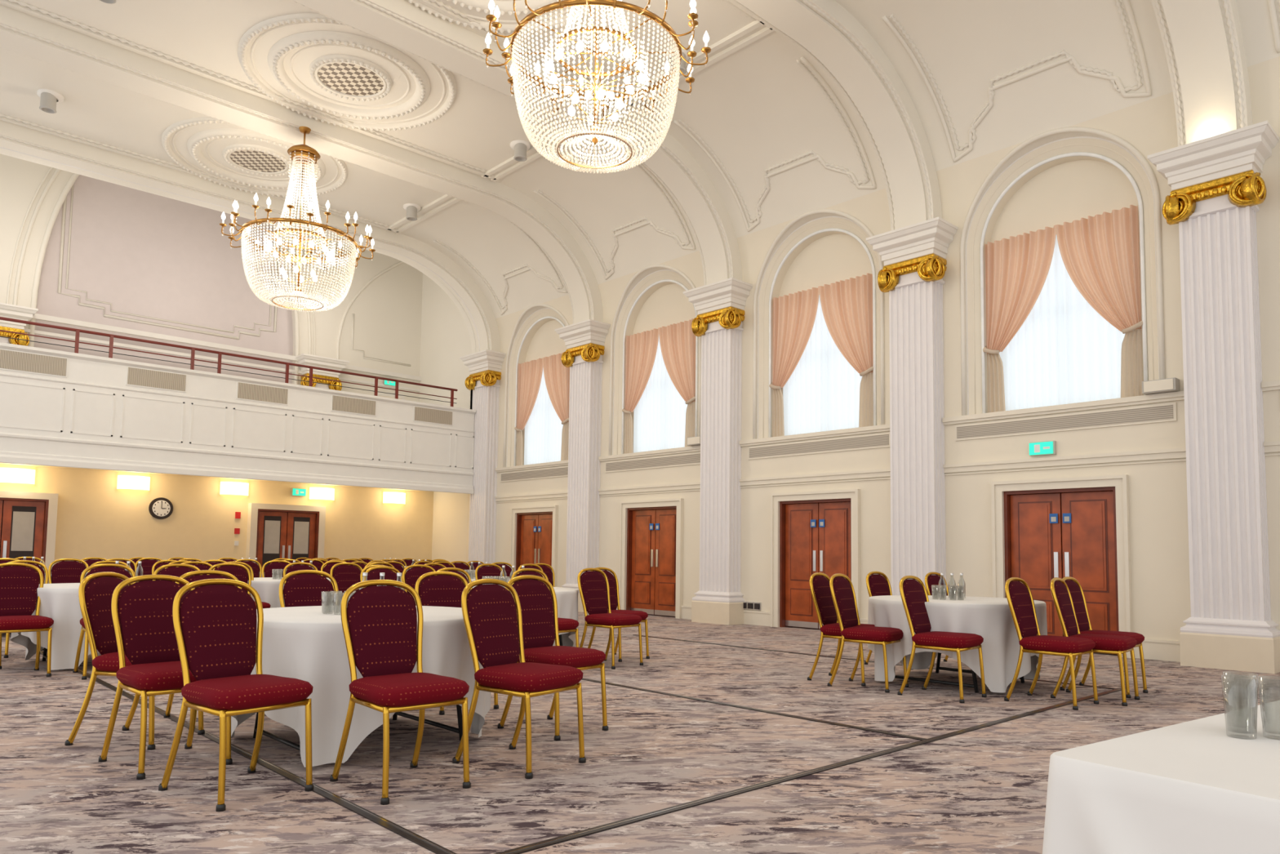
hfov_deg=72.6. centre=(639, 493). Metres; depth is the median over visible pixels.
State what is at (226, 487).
wall lamp
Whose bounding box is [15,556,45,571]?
dining chair
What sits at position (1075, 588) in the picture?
dining chair
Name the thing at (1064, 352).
window
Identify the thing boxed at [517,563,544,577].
dining chair
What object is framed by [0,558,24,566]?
dining chair
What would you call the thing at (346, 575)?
dining chair
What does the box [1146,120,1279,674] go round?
pilaster
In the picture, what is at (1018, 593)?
dining chair
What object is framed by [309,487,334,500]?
wall lamp
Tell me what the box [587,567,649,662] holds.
dining chair
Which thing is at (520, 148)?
ceiling spotlight
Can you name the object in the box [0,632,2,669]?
dining chair
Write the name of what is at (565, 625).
dining chair
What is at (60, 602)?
round table
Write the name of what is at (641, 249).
wall
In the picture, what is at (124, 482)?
wall lamp
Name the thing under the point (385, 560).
dining chair
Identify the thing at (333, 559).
dining chair
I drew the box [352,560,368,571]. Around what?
dining chair
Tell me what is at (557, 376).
curtains
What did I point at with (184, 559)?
dining chair
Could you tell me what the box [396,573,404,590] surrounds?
water bottle
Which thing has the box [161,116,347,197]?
ceiling rose
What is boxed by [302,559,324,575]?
dining chair
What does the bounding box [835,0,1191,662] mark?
wall
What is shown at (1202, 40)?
ceiling arches
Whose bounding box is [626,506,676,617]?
door
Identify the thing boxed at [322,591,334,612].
drinking glass
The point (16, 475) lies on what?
wall lamp
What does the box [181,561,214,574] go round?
dining chair
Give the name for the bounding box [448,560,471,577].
dining chair
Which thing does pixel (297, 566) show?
dining chair
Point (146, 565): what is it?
dining chair
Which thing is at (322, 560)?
dining chair
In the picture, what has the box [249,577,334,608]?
round table
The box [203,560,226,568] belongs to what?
dining chair
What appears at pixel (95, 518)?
wall
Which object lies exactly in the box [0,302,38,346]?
pilaster
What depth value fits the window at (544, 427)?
19.24 m
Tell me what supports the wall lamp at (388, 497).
attached to the wall at (95, 518)
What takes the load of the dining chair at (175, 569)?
on the floor
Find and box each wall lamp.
[0,467,35,484]
[116,475,150,490]
[219,481,248,495]
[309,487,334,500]
[382,491,405,504]
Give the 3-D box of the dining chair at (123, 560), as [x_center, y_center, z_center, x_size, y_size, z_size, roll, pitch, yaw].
[-7.096,1.375,11.883,0.481,0.980,0.578,4,-5,-37]
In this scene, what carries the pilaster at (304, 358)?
attached to the wall at (87, 253)
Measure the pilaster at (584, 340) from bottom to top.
5.680 m
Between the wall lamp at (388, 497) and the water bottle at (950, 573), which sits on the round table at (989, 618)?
the water bottle at (950, 573)
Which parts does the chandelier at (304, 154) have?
chain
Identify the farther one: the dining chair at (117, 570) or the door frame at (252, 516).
the door frame at (252, 516)
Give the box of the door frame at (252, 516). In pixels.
[245,502,325,562]
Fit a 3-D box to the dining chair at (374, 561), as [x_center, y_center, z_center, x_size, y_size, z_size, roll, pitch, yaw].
[-4.015,1.547,13.765,0.578,0.980,0.481,-3,-6,44]
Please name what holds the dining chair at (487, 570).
on the floor
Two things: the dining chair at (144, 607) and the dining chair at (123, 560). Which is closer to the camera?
the dining chair at (144, 607)
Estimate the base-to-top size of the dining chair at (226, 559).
0.980 m
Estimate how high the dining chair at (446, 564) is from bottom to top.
0.980 m
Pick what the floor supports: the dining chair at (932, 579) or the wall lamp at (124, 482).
the dining chair at (932, 579)
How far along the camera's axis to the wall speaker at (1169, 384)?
9.92 m
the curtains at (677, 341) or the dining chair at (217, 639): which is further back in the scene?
the curtains at (677, 341)
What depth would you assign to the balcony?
16.35 m
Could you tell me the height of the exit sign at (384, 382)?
0.170 m
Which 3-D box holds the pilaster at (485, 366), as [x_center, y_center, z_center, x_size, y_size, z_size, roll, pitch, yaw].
[-3.685,-0.374,20.010,0.530,5.680,1.120,4,-5,-43]
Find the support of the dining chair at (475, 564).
on the floor
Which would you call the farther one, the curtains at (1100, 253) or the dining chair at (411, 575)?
the curtains at (1100, 253)
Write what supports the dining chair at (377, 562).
on the floor
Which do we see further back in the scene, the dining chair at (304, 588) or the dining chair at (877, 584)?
the dining chair at (877, 584)
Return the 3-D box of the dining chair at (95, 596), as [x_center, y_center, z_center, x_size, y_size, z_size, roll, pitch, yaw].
[-2.944,0.958,5.149,0.578,0.980,0.481,0,-4,10]
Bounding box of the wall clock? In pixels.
[148,497,173,519]
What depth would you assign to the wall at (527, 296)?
17.65 m
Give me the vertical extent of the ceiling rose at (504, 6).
0.135 m
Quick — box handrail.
[0,316,457,406]
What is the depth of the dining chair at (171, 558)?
14.63 m
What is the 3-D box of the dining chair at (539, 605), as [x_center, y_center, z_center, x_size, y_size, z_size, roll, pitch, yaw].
[-0.552,1.022,5.612,0.578,0.980,0.481,-3,-5,41]
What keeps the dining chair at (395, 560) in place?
on the floor
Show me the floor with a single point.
(984, 790)
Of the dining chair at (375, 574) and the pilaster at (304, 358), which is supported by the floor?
the dining chair at (375, 574)
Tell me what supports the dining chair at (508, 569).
on the floor
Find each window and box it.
[524,367,563,465]
[633,335,687,452]
[782,294,862,435]
[999,234,1124,410]
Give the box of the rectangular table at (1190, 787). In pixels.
[1042,700,1279,853]
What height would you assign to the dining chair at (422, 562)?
0.980 m
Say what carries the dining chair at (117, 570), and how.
on the floor
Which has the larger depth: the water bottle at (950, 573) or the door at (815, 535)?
the door at (815, 535)
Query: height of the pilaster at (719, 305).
5.680 m
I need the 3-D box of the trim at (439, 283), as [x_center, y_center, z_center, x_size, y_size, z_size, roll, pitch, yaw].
[-8.559,-3.641,15.918,13.995,11.500,0.600,4,-5,-43]
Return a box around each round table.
[10,582,90,670]
[231,605,490,767]
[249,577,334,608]
[466,577,511,586]
[472,586,578,646]
[867,595,1047,693]
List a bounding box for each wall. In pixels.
[0,0,703,619]
[0,47,573,587]
[0,153,471,564]
[0,463,433,564]
[416,0,891,626]
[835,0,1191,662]
[1235,0,1279,630]
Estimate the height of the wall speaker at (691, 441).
0.140 m
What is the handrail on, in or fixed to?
on the balcony
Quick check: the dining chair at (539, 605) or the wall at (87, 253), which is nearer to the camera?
the dining chair at (539, 605)
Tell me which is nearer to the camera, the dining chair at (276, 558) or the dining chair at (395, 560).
the dining chair at (276, 558)
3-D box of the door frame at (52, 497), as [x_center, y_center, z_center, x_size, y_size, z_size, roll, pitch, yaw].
[-11.603,1.014,15.815,1.640,2.120,0.200,4,-5,-43]
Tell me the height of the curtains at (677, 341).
2.350 m
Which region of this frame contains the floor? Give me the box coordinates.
[0,611,1279,853]
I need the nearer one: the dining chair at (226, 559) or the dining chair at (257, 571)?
the dining chair at (257, 571)
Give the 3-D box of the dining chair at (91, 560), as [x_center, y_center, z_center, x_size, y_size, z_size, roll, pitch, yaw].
[-7.924,1.418,12.658,0.481,0.980,0.578,4,-5,-36]
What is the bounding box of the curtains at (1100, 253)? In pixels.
[982,204,1142,413]
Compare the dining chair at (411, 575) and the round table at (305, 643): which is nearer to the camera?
the round table at (305, 643)
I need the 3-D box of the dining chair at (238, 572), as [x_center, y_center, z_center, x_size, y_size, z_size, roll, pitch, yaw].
[-4.227,1.217,9.084,0.481,0.980,0.578,4,-5,-40]
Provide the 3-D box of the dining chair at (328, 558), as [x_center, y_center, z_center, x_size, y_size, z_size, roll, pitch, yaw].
[-6.203,1.809,17.922,0.578,0.980,0.481,-3,-5,42]
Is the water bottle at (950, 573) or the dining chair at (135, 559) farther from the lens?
the dining chair at (135, 559)
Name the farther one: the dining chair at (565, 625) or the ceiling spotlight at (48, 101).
the ceiling spotlight at (48, 101)
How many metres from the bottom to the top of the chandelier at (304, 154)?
2.749 m
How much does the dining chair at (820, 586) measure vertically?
0.980 m
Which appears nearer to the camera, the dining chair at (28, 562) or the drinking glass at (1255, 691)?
the drinking glass at (1255, 691)
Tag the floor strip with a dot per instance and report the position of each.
(419, 840)
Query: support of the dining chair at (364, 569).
on the floor
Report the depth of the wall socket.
14.23 m
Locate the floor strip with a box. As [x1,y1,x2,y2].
[40,634,1121,853]
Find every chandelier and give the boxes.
[219,126,375,311]
[483,0,711,173]
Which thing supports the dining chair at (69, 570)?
on the floor
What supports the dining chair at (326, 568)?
on the floor
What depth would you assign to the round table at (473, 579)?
12.07 m
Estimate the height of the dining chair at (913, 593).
0.980 m
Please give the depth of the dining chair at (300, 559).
17.35 m
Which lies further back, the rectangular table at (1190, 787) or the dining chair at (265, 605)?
the dining chair at (265, 605)
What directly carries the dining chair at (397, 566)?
on the floor
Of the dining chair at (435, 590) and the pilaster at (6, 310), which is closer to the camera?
the dining chair at (435, 590)
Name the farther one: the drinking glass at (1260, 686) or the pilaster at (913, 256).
the pilaster at (913, 256)
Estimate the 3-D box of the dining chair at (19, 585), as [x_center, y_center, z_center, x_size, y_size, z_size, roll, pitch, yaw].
[-5.442,1.098,7.617,0.481,0.980,0.578,5,-6,-45]
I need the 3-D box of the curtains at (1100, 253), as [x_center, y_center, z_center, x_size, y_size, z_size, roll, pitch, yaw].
[5.317,-2.268,11.089,0.138,2.350,2.012,4,-5,-43]
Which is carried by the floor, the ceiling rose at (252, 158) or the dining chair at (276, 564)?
the dining chair at (276, 564)
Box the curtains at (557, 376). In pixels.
[514,352,569,466]
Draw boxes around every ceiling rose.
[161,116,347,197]
[237,13,456,130]
[408,0,600,33]
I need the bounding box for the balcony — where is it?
[0,342,475,493]
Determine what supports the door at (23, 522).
in the wall at (95, 518)
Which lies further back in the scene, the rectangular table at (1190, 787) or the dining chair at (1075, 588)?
the dining chair at (1075, 588)
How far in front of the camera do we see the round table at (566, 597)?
8.81 m
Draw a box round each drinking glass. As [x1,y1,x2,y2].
[321,591,333,613]
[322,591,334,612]
[330,591,342,612]
[333,592,340,614]
[1221,675,1257,738]
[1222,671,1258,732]
[1257,675,1279,738]
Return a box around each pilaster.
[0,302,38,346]
[296,353,349,391]
[459,349,506,564]
[555,319,610,612]
[683,277,752,625]
[866,217,957,595]
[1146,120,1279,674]
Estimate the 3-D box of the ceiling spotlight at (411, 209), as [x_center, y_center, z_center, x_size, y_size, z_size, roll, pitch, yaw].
[-4.467,-5.491,17.078,0.340,0.280,0.340,4,-5,-43]
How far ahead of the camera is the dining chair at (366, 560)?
18.61 m
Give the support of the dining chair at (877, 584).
on the floor
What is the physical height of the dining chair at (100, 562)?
0.980 m
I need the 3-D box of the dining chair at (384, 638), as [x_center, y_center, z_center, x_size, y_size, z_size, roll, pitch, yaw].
[-1.155,0.919,4.245,0.481,0.980,0.578,4,-5,-43]
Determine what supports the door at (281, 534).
in the wall at (95, 518)
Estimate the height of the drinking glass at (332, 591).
0.125 m
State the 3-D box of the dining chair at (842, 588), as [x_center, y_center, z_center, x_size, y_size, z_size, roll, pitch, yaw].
[1.991,1.196,7.627,0.578,0.980,0.481,-2,-5,38]
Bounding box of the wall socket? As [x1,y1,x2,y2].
[742,601,761,610]
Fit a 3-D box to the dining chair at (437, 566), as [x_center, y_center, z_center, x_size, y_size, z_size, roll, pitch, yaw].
[-2.532,1.389,11.225,0.578,0.980,0.481,-3,-6,45]
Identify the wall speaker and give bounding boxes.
[686,435,700,445]
[1142,377,1179,395]
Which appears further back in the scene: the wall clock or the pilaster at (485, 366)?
the pilaster at (485, 366)
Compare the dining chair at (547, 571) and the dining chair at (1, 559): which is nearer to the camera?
the dining chair at (1, 559)
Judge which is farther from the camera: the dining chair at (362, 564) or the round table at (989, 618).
the dining chair at (362, 564)
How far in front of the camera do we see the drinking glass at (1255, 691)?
1.85 m
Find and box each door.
[0,497,48,568]
[255,508,319,568]
[515,511,552,574]
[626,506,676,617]
[779,497,851,629]
[1003,486,1119,654]
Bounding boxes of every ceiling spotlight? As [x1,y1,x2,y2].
[36,88,64,113]
[99,0,116,4]
[403,203,421,220]
[510,139,530,161]
[664,48,689,75]
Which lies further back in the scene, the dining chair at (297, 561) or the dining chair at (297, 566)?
the dining chair at (297, 561)
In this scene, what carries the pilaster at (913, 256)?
on the floor
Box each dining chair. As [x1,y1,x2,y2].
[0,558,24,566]
[0,560,48,657]
[0,562,53,676]
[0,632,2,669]
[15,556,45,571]
[48,558,88,583]
[64,571,204,750]
[72,563,136,679]
[79,557,107,574]
[87,560,132,577]
[98,574,232,779]
[105,558,137,576]
[126,556,150,573]
[135,557,161,582]
[151,560,176,574]
[152,563,200,584]
[158,578,313,812]
[163,569,241,728]
[164,560,191,568]
[167,557,190,560]
[178,558,203,561]
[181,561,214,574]
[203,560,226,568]
[207,562,251,594]
[215,557,238,563]
[217,561,271,608]
[235,559,262,577]
[262,560,290,577]
[270,558,293,563]
[279,569,338,607]
[283,559,301,566]
[283,562,334,604]
[295,557,310,562]
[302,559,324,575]
[309,559,327,566]
[320,560,346,577]
[324,559,345,565]
[325,557,340,560]
[329,562,362,605]
[329,579,471,804]
[342,559,357,562]
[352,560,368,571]
[359,557,373,563]
[360,564,395,588]
[363,565,404,590]
[368,560,385,563]
[368,561,394,567]
[381,559,393,561]
[385,560,406,578]
[391,559,406,567]
[401,558,417,569]
[402,564,435,605]
[413,560,435,565]
[414,571,498,715]
[423,563,445,575]
[431,560,449,563]
[431,561,455,568]
[436,567,472,591]
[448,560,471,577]
[452,578,586,778]
[466,560,484,577]
[475,563,504,586]
[491,561,514,577]
[497,574,608,740]
[511,568,578,647]
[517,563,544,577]
[534,563,555,586]
[577,568,643,669]
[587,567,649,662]
[807,572,875,686]
[827,573,908,693]
[864,571,892,664]
[897,575,986,703]
[924,572,971,669]
[1004,577,1098,710]
[1050,577,1139,706]
[1059,576,1147,697]
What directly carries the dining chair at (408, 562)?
on the floor
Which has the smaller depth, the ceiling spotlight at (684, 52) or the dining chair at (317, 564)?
the ceiling spotlight at (684, 52)
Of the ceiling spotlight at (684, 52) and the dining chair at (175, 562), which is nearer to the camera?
the dining chair at (175, 562)
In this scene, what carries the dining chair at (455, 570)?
on the floor
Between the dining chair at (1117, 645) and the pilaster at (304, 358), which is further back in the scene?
the pilaster at (304, 358)
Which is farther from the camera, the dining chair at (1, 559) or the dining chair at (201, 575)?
the dining chair at (1, 559)
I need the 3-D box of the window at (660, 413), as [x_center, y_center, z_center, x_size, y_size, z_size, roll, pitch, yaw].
[0.496,-1.910,16.531,0.176,2.270,1.680,4,-5,-43]
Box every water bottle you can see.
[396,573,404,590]
[947,573,955,598]
[957,573,965,598]
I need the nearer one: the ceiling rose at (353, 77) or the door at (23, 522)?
the ceiling rose at (353, 77)
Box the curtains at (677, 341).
[622,318,695,453]
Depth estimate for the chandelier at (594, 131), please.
8.26 m
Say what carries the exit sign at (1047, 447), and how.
attached to the wall at (1034, 115)
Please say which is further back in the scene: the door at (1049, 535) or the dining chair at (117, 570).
the door at (1049, 535)
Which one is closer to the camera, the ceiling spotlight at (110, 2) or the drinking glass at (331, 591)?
the drinking glass at (331, 591)
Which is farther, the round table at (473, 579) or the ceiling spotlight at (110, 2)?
the round table at (473, 579)
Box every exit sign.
[291,488,306,496]
[382,379,395,386]
[1029,440,1056,456]
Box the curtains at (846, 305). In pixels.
[768,273,873,436]
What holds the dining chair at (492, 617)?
on the floor
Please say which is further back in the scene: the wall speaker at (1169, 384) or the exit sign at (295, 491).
the exit sign at (295, 491)
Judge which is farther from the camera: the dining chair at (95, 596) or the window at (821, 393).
the window at (821, 393)
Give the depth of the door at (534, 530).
18.91 m
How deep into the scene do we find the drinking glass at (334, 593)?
5.05 m
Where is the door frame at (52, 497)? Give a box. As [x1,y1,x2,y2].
[0,490,57,573]
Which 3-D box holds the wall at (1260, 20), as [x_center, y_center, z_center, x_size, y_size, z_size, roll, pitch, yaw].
[3.205,-2.499,4.135,13.225,7.886,3.638,4,-5,-43]
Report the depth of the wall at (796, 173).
13.16 m
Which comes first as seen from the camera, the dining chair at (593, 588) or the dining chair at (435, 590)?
the dining chair at (435, 590)
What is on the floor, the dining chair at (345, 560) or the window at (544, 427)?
the dining chair at (345, 560)
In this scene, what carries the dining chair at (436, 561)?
on the floor
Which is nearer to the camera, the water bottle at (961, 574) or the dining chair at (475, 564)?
the water bottle at (961, 574)
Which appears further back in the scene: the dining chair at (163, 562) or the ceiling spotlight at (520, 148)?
the ceiling spotlight at (520, 148)
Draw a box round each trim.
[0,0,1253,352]
[0,146,479,565]
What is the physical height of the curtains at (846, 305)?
2.350 m

